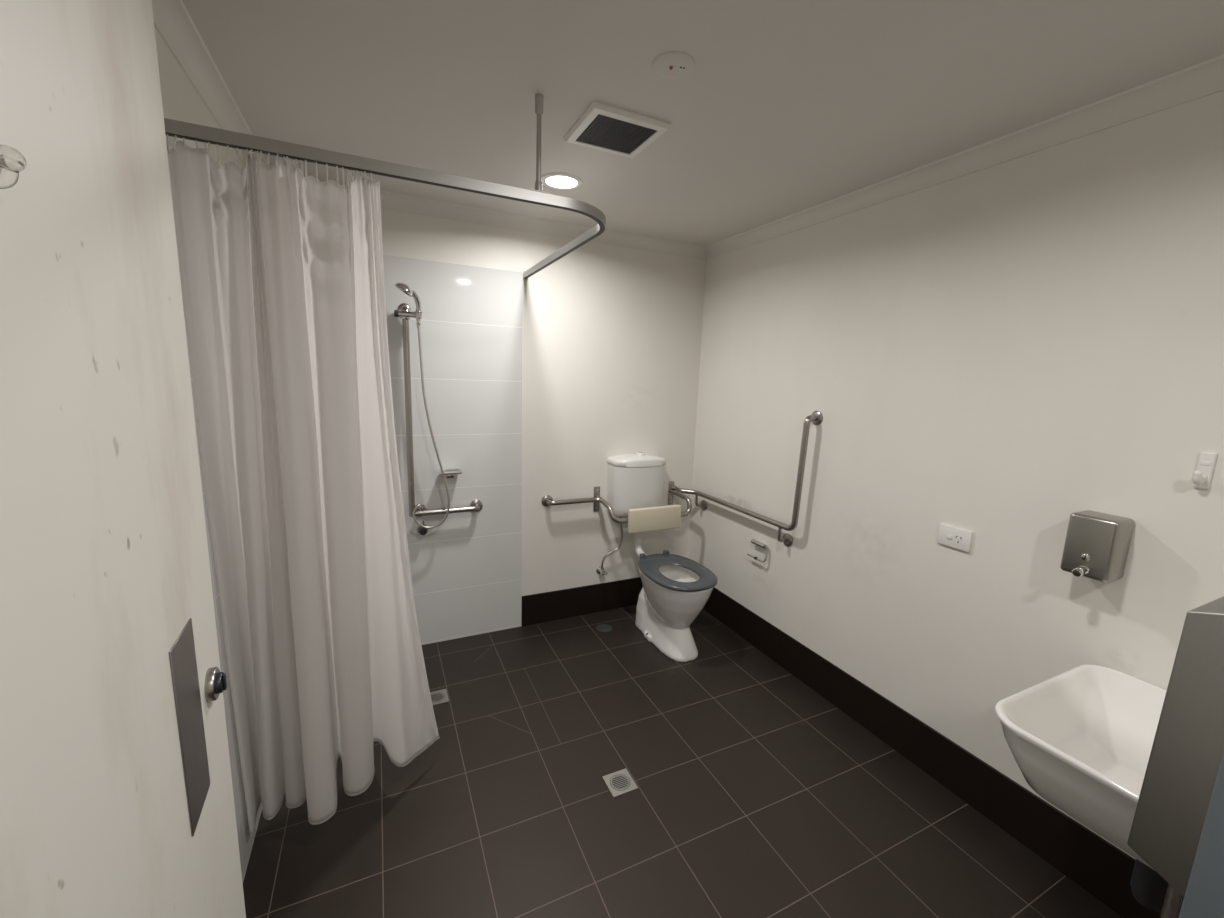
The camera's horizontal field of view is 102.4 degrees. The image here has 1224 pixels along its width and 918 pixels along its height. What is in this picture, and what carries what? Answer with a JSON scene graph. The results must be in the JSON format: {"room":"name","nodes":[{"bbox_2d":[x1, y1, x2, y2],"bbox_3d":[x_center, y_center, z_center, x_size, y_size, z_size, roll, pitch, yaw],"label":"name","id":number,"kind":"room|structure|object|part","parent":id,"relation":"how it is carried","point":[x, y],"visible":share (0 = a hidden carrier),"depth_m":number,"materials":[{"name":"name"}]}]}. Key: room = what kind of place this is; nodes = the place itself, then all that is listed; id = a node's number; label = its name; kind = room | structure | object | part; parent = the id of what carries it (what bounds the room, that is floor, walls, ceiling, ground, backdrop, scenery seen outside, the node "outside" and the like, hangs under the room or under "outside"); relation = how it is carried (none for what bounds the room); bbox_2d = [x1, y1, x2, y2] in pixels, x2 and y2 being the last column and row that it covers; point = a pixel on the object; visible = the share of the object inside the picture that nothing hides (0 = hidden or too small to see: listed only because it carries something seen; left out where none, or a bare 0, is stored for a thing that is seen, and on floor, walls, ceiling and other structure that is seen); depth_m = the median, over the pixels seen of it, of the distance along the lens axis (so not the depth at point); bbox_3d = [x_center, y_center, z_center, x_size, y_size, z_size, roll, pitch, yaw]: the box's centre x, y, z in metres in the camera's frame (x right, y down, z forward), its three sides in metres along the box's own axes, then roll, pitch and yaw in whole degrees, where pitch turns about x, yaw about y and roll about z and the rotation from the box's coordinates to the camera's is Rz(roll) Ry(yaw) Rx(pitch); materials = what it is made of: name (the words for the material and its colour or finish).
{"room":"public restroom","nodes":[
{"label":"public restroom","id":0,"kind":"room"},
{"bbox_2d":[154,27,243,169],"bbox_3d":[-0.746,0.271,0.437,0.120,2.400,4.321,-3,11,-25],"label":"wall","id":1,"kind":"structure","parent":0,"point":[181,101],"depth_m":1.31,"materials":[{"name":"paint"}]},
{"bbox_2d":[152,0,267,163],"bbox_3d":[-0.650,-0.895,0.336,0.062,0.062,4.201,-3,11,-25],"label":"crown molding","id":2,"kind":"structure","parent":1,"relation":"attached to","point":[173,22],"depth_m":1.35,"materials":[{"name":"paint"}]},
{"bbox_2d":[168,136,261,882],"bbox_3d":[-1.339,0.158,1.835,0.008,2.120,1.291,-3,11,-25],"label":"wall tiles","id":3,"kind":"structure","parent":1,"relation":"attached to","point":[245,842],"depth_m":1.45,"materials":[{"name":"white tile"}]},
{"bbox_2d":[381,208,705,595],"bbox_3d":[-0.542,-0.144,2.954,2.666,2.400,0.120,-3,11,-25],"label":"wall","id":4,"kind":"structure","parent":0,"point":[612,334],"depth_m":3.06,"materials":[{"name":"paint"}]},
{"bbox_2d":[383,255,522,644],"bbox_3d":[-1.071,0.029,2.661,1.190,2.120,0.008,-3,11,-25],"label":"wall tiles","id":5,"kind":"structure","parent":4,"relation":"attached to","point":[466,570],"depth_m":2.75,"materials":[{"name":"white tile"}]},
{"bbox_2d":[417,520,427,534],"bbox_3d":[-1.039,0.378,2.705,0.056,0.085,0.055,-3,11,-25],"label":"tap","id":6,"kind":"object","parent":5,"relation":"attached to","point":[423,531],"visible":0.83,"depth_m":2.69,"materials":[{"name":"silver metal"}]},
{"bbox_2d":[398,303,482,516],"bbox_3d":[-0.903,-0.239,2.645,0.412,1.130,0.076,-3,11,-25],"label":"grab rail","id":7,"kind":"object","parent":5,"relation":"attached to","point":[476,505],"visible":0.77,"depth_m":2.56,"materials":[{"name":"silver metal"}]},
{"bbox_2d":[394,283,422,321],"bbox_3d":[-1.002,-0.772,2.423,0.131,0.172,0.137,-3,11,-25],"label":"shower","id":8,"kind":"object","parent":7,"relation":"attached to","point":[403,313],"visible":1,"depth_m":2.44,"materials":[{"name":"silver metal"}]},
{"bbox_3d":[-0.970,-0.759,2.442,0.032,0.143,0.069,4,10,10],"label":"handle","id":9,"kind":"part","parent":8,"relation":"part of","materials":[{"name":"silver metal"}]},
{"bbox_2d":[413,321,449,528],"bbox_3d":[-0.968,-0.164,2.598,0.190,1.082,0.081,-3,11,-25],"label":"shower hose","id":10,"kind":"object","parent":8,"relation":"attached to","point":[418,323],"visible":0.96,"depth_m":2.59,"materials":[{"name":"metal"}]},
{"bbox_2d":[440,469,461,477],"bbox_3d":[-0.881,0.086,2.694,0.112,0.039,0.113,-3,11,-25],"label":"soap dish","id":11,"kind":"object","parent":5,"relation":"attached to","point":[448,473],"visible":0.88,"depth_m":2.69,"materials":[{"name":"silver metal"}]},
{"bbox_3d":[-0.879,0.073,2.688,0.112,0.012,0.104,-3,11,-25],"label":"dish","id":12,"kind":"part","parent":11,"relation":"part of","materials":[{"name":"silver metal"}]},
{"bbox_2d":[319,180,705,259],"bbox_3d":[-0.464,-1.282,2.680,2.426,0.062,0.062,-3,11,-25],"label":"crown molding","id":13,"kind":"structure","parent":4,"relation":"attached to","point":[388,200],"depth_m":2.68,"materials":[{"name":"paint"}]},
{"bbox_2d":[522,577,642,625],"bbox_3d":[-0.010,0.927,3.333,1.228,0.199,0.010,-3,11,-25],"label":"baseboard","id":14,"kind":"structure","parent":4,"relation":"attached to","point":[577,601],"depth_m":3.23,"materials":[{"name":"tile"}]},
{"bbox_2d":[596,516,622,575],"bbox_3d":[-0.007,0.552,3.229,0.166,0.439,0.076,-3,11,-25],"label":"inlet","id":15,"kind":"object","parent":4,"relation":"attached to","point":[600,569],"visible":0.88,"depth_m":3.23,"materials":[{"name":"silver metal"}]},
{"bbox_2d":[541,481,691,533],"bbox_3d":[0.059,0.314,3.095,0.952,0.239,0.291,-3,11,-25],"label":"rail","id":16,"kind":"object","parent":4,"relation":"attached to","point":[647,519],"visible":1,"depth_m":3.05,"materials":[{"name":"silver metal"}]},
{"bbox_3d":[-0.107,0.314,3.042,0.606,0.128,0.158,2,10,2],"label":"arm","id":17,"kind":"part","parent":16,"relation":"part of","materials":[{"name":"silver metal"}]},
{"bbox_3d":[-0.099,0.258,3.170,0.042,0.165,0.006,-3,11,-25],"label":"mount plate","id":18,"kind":"part","parent":16,"relation":"part of","materials":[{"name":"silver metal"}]},
{"bbox_3d":[0.409,0.236,3.409,0.042,0.165,0.006,-3,11,-25],"label":"mount plate","id":19,"kind":"part","parent":16,"relation":"part of","materials":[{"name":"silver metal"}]},
{"bbox_3d":[0.389,0.298,3.242,0.228,0.128,0.216,-3,11,-25],"label":"arm","id":20,"kind":"part","parent":16,"relation":"part of","materials":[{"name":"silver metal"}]},
{"bbox_2d":[607,452,665,556],"bbox_3d":[0.180,0.316,3.188,0.380,0.721,0.230,-3,11,-25],"label":"toilet cistern","id":21,"kind":"object","parent":4,"relation":"attached to","point":[637,480],"visible":0.77,"depth_m":3.11,"materials":[{"name":"white ceramic"}]},
{"bbox_3d":[0.173,0.193,3.192,0.376,0.318,0.177,-3,11,-25],"label":"tank","id":22,"kind":"part","parent":21,"relation":"part of","materials":[{"name":"white ceramic"}]},
{"bbox_3d":[0.180,0.005,3.160,0.380,0.062,0.180,-3,11,-25],"label":"lid","id":23,"kind":"part","parent":21,"relation":"part of","materials":[{"name":"white ceramic"}]},
{"bbox_2d":[243,605,1122,917],"bbox_3d":[0.337,1.442,1.239,2.666,0.100,4.441,-3,11,-25],"label":"floor","id":24,"kind":"structure","parent":0,"point":[756,795],"depth_m":1.79,"materials":[{"name":"brown tile"}]},
{"bbox_2d":[430,689,448,704],"bbox_3d":[-0.851,1.156,2.384,0.104,0.003,0.104,-3,11,-25],"label":"floor drain","id":25,"kind":"object","parent":24,"relation":"on","point":[440,696],"visible":0.64,"depth_m":2.39,"materials":[{"name":"metal"}]},
{"bbox_2d":[596,624,611,631],"bbox_3d":[-0.050,1.065,3.099,0.100,0.002,0.100,-3,11,-25],"label":"access cover","id":26,"kind":"object","parent":24,"relation":"on","point":[602,627],"visible":1,"depth_m":3.10,"materials":[{"name":"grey metal"}]},
{"bbox_2d":[602,768,637,796],"bbox_3d":[0.031,1.264,1.922,0.105,0.003,0.105,-3,11,-25],"label":"floor drain","id":27,"kind":"object","parent":24,"relation":"on","point":[620,782],"visible":1,"depth_m":1.92,"materials":[{"name":"metal"}]},
{"bbox_2d":[635,550,717,661],"bbox_3d":[0.350,0.864,2.932,0.392,0.480,0.598,-3,11,-25],"label":"toilet","id":28,"kind":"object","parent":24,"relation":"on","point":[676,588],"visible":1,"depth_m":2.81,"materials":[{"name":"white porcelain"},{"name":"dark grey plastic"},{"name":"white plastic"}]},
{"bbox_3d":[0.371,0.653,2.869,0.382,0.024,0.530,-3,11,-25],"label":"seat","id":29,"kind":"part","parent":28,"relation":"part of","materials":[{"name":"grey plastic"}]},
{"bbox_2d":[1127,596,1223,917],"bbox_3d":[1.008,0.775,0.752,0.298,1.420,0.282,-3,11,-25],"label":"cabinet","id":30,"kind":"object","parent":24,"relation":"on","point":[1177,828],"visible":1,"depth_m":0.72,"materials":[{"name":"silver metal"}]},
{"bbox_2d":[182,0,1223,246],"bbox_3d":[0.421,-1.023,0.826,2.666,0.100,4.441,-3,11,-25],"label":"ceiling","id":31,"kind":"structure","parent":0,"point":[785,108],"depth_m":1.40,"materials":[{"name":"paint"}]},
{"bbox_2d":[164,93,605,279],"bbox_3d":[-0.402,-1.002,1.797,0.790,0.317,1.737,5,10,19],"label":"track","id":32,"kind":"object","parent":31,"relation":"hanging from","point":[190,131],"visible":0.98,"depth_m":1.38,"materials":[{"name":"metal"}]},
{"bbox_2d":[166,134,439,836],"bbox_3d":[-0.879,0.178,1.584,0.580,1.986,0.414,-2,10,-22],"label":"shower curtain","id":33,"kind":"object","parent":32,"relation":"hanging from","point":[281,269],"visible":0.99,"depth_m":1.43,"materials":[{"name":"white fabric"}]},
{"bbox_3d":[-0.226,-0.969,1.523,0.015,0.250,0.015,-3,11,-25],"label":"ceiling rod","id":34,"kind":"part","parent":32,"relation":"part of","materials":[{"name":"metal"}]},
{"bbox_2d":[535,93,543,114],"bbox_3d":[-0.223,-1.081,1.504,0.026,0.052,0.026,-3,11,-25],"label":"socket","id":35,"kind":"object","parent":32,"relation":"attached to","point":[539,98],"depth_m":1.49,"materials":[{"name":"metal"}]},
{"bbox_2d":[541,173,582,189],"bbox_3d":[-0.221,-1.214,2.155,0.184,0.006,0.184,-3,11,-25],"label":"recessed light","id":36,"kind":"object","parent":31,"relation":"in","point":[560,181],"visible":0.99,"depth_m":2.15,"materials":[{"name":"white plastic"}]},
{"bbox_2d":[546,176,576,187],"bbox_3d":[-0.221,-1.214,2.155,0.140,0.003,0.140,-3,11,-25],"label":"diffuser","id":37,"kind":"object","parent":36,"relation":"attached to","point":[551,181],"depth_m":2.15,"materials":[{"name":"white plastic"}]},
{"bbox_2d":[564,101,670,157],"bbox_3d":[0.012,-1.123,1.697,0.280,0.018,0.270,-3,11,-25],"label":"ceiling vent","id":38,"kind":"object","parent":31,"relation":"in","point":[603,127],"visible":1,"depth_m":1.67,"materials":[{"name":"white plastic"}]},
{"bbox_2d":[576,114,656,153],"bbox_3d":[0.012,-1.123,1.697,0.216,0.012,0.206,-3,11,-25],"label":"grille","id":39,"kind":"object","parent":38,"relation":"attached to","point":[606,132],"depth_m":1.69,"materials":[{"name":"grey"}]},
{"bbox_2d":[652,52,694,78],"bbox_3d":[0.165,-1.059,1.333,0.116,0.014,0.116,-3,11,-25],"label":"smoke detector","id":40,"kind":"object","parent":31,"relation":"attached to","point":[669,65],"visible":1,"depth_m":1.32,"materials":[{"name":"paint"}]},
{"bbox_2d":[688,90,1223,859],"bbox_3d":[1.555,0.168,1.521,0.120,2.400,4.321,-3,11,-25],"label":"wall","id":41,"kind":"structure","parent":0,"point":[1004,352],"depth_m":1.80,"materials":[{"name":"paint"}]},
{"bbox_2d":[673,411,822,546],"bbox_3d":[0.730,0.048,2.930,0.161,0.746,1.071,-3,11,-25],"label":"grab rail","id":42,"kind":"object","parent":41,"relation":"attached to","point":[816,418],"visible":0.97,"depth_m":2.56,"materials":[{"name":"silver metal"}]},
{"bbox_2d":[747,539,768,562],"bbox_3d":[0.852,0.532,2.857,0.046,0.108,0.145,-3,11,-25],"label":"toilet roll holder","id":43,"kind":"object","parent":41,"relation":"attached to","point":[760,544],"visible":1,"depth_m":2.82,"materials":[{"name":"silver metal"}]},
{"bbox_3d":[0.874,0.544,2.804,0.035,0.098,0.027,-3,11,-25],"label":"arm","id":44,"kind":"part","parent":43,"relation":"part of","materials":[{"name":"silver metal"}]},
{"bbox_2d":[703,587,1160,917],"bbox_3d":[1.436,1.246,1.724,0.010,0.199,4.191,-3,11,-25],"label":"baseboard","id":45,"kind":"structure","parent":41,"relation":"attached to","point":[1093,863],"depth_m":1.89,"materials":[{"name":"tile"}]},
{"bbox_2d":[937,523,972,551],"bbox_3d":[1.313,0.301,1.888,0.016,0.080,0.118,-3,11,-25],"label":"power outlet","id":46,"kind":"object","parent":41,"relation":"attached to","point":[958,538],"visible":1,"depth_m":1.88,"materials":[{"name":"white plastic"}]},
{"bbox_2d":[705,54,1223,259],"bbox_3d":[1.487,-0.991,1.343,0.062,0.062,4.201,-3,11,-25],"label":"crown molding","id":47,"kind":"structure","parent":41,"relation":"attached to","point":[1206,78],"depth_m":1.64,"materials":[{"name":"paint"}]},
{"bbox_2d":[995,664,1166,870],"bbox_3d":[1.330,0.778,1.210,0.598,0.203,0.490,-3,11,-25],"label":"basin","id":48,"kind":"object","parent":41,"relation":"attached to","point":[1081,737],"visible":0.59,"depth_m":1.33,"materials":[{"name":"white ceramic"}]},
{"bbox_2d":[1130,859,1183,917],"bbox_3d":[1.462,1.015,1.286,0.318,0.288,0.106,-6,12,-39],"label":"trap","id":49,"kind":"object","parent":48,"relation":"attached to","point":[1152,891],"visible":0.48,"depth_m":1.24,"materials":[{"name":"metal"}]},
{"bbox_2d":[1130,859,1166,911],"bbox_3d":[1.395,1.019,1.257,0.068,0.285,0.068,-3,11,-25],"label":"drain pipe","id":50,"kind":"object","parent":49,"relation":"on","point":[1148,887],"depth_m":1.25,"materials":[{"name":"grey plastic"}]},
{"bbox_2d":[1060,510,1134,582],"bbox_3d":[1.435,0.261,1.469,0.153,0.186,0.115,-3,11,-25],"label":"soap dispenser","id":51,"kind":"object","parent":41,"relation":"attached to","point":[1097,544],"visible":1,"depth_m":1.44,"materials":[{"name":"silver metal"}]},
{"bbox_2d":[1192,451,1217,488],"bbox_3d":[1.558,0.031,1.300,0.055,0.099,0.030,-3,11,-25],"label":"coat hook","id":52,"kind":"object","parent":41,"relation":"attached to","point":[1202,477],"visible":1,"depth_m":1.30,"materials":[{"name":"white plastic"}]},
{"bbox_3d":[1.555,0.049,1.303,0.050,0.040,0.021,-3,11,-25],"label":"hook arm","id":53,"kind":"part","parent":52,"relation":"part of","materials":[{"name":"white plastic"}]},
{"bbox_3d":[-0.336,0.366,-0.049,0.199,2.400,0.156,-3,11,-25],"label":"wall","id":54,"kind":"structure","parent":0,"visible":0},
{"bbox_2d":[0,0,245,917],"bbox_3d":[-0.506,0.397,0.495,0.070,2.132,0.939,-3,11,-28],"label":"door","id":55,"kind":"structure","parent":54,"relation":"in","point":[117,797],"depth_m":0.51,"materials":[{"name":"paint"}]},
{"bbox_3d":[-0.439,-0.210,0.353,0.027,0.030,0.017,-3,11,-25],"label":"hook arm","id":56,"kind":"part","parent":55,"relation":"part of","materials":[{"name":"white plastic"}]},
{"bbox_3d":[-0.625,0.395,0.732,0.002,0.290,0.104,-3,11,-28],"label":"push plate","id":57,"kind":"part","parent":55,"relation":"part of","materials":[{"name":"metal"}]}
]}

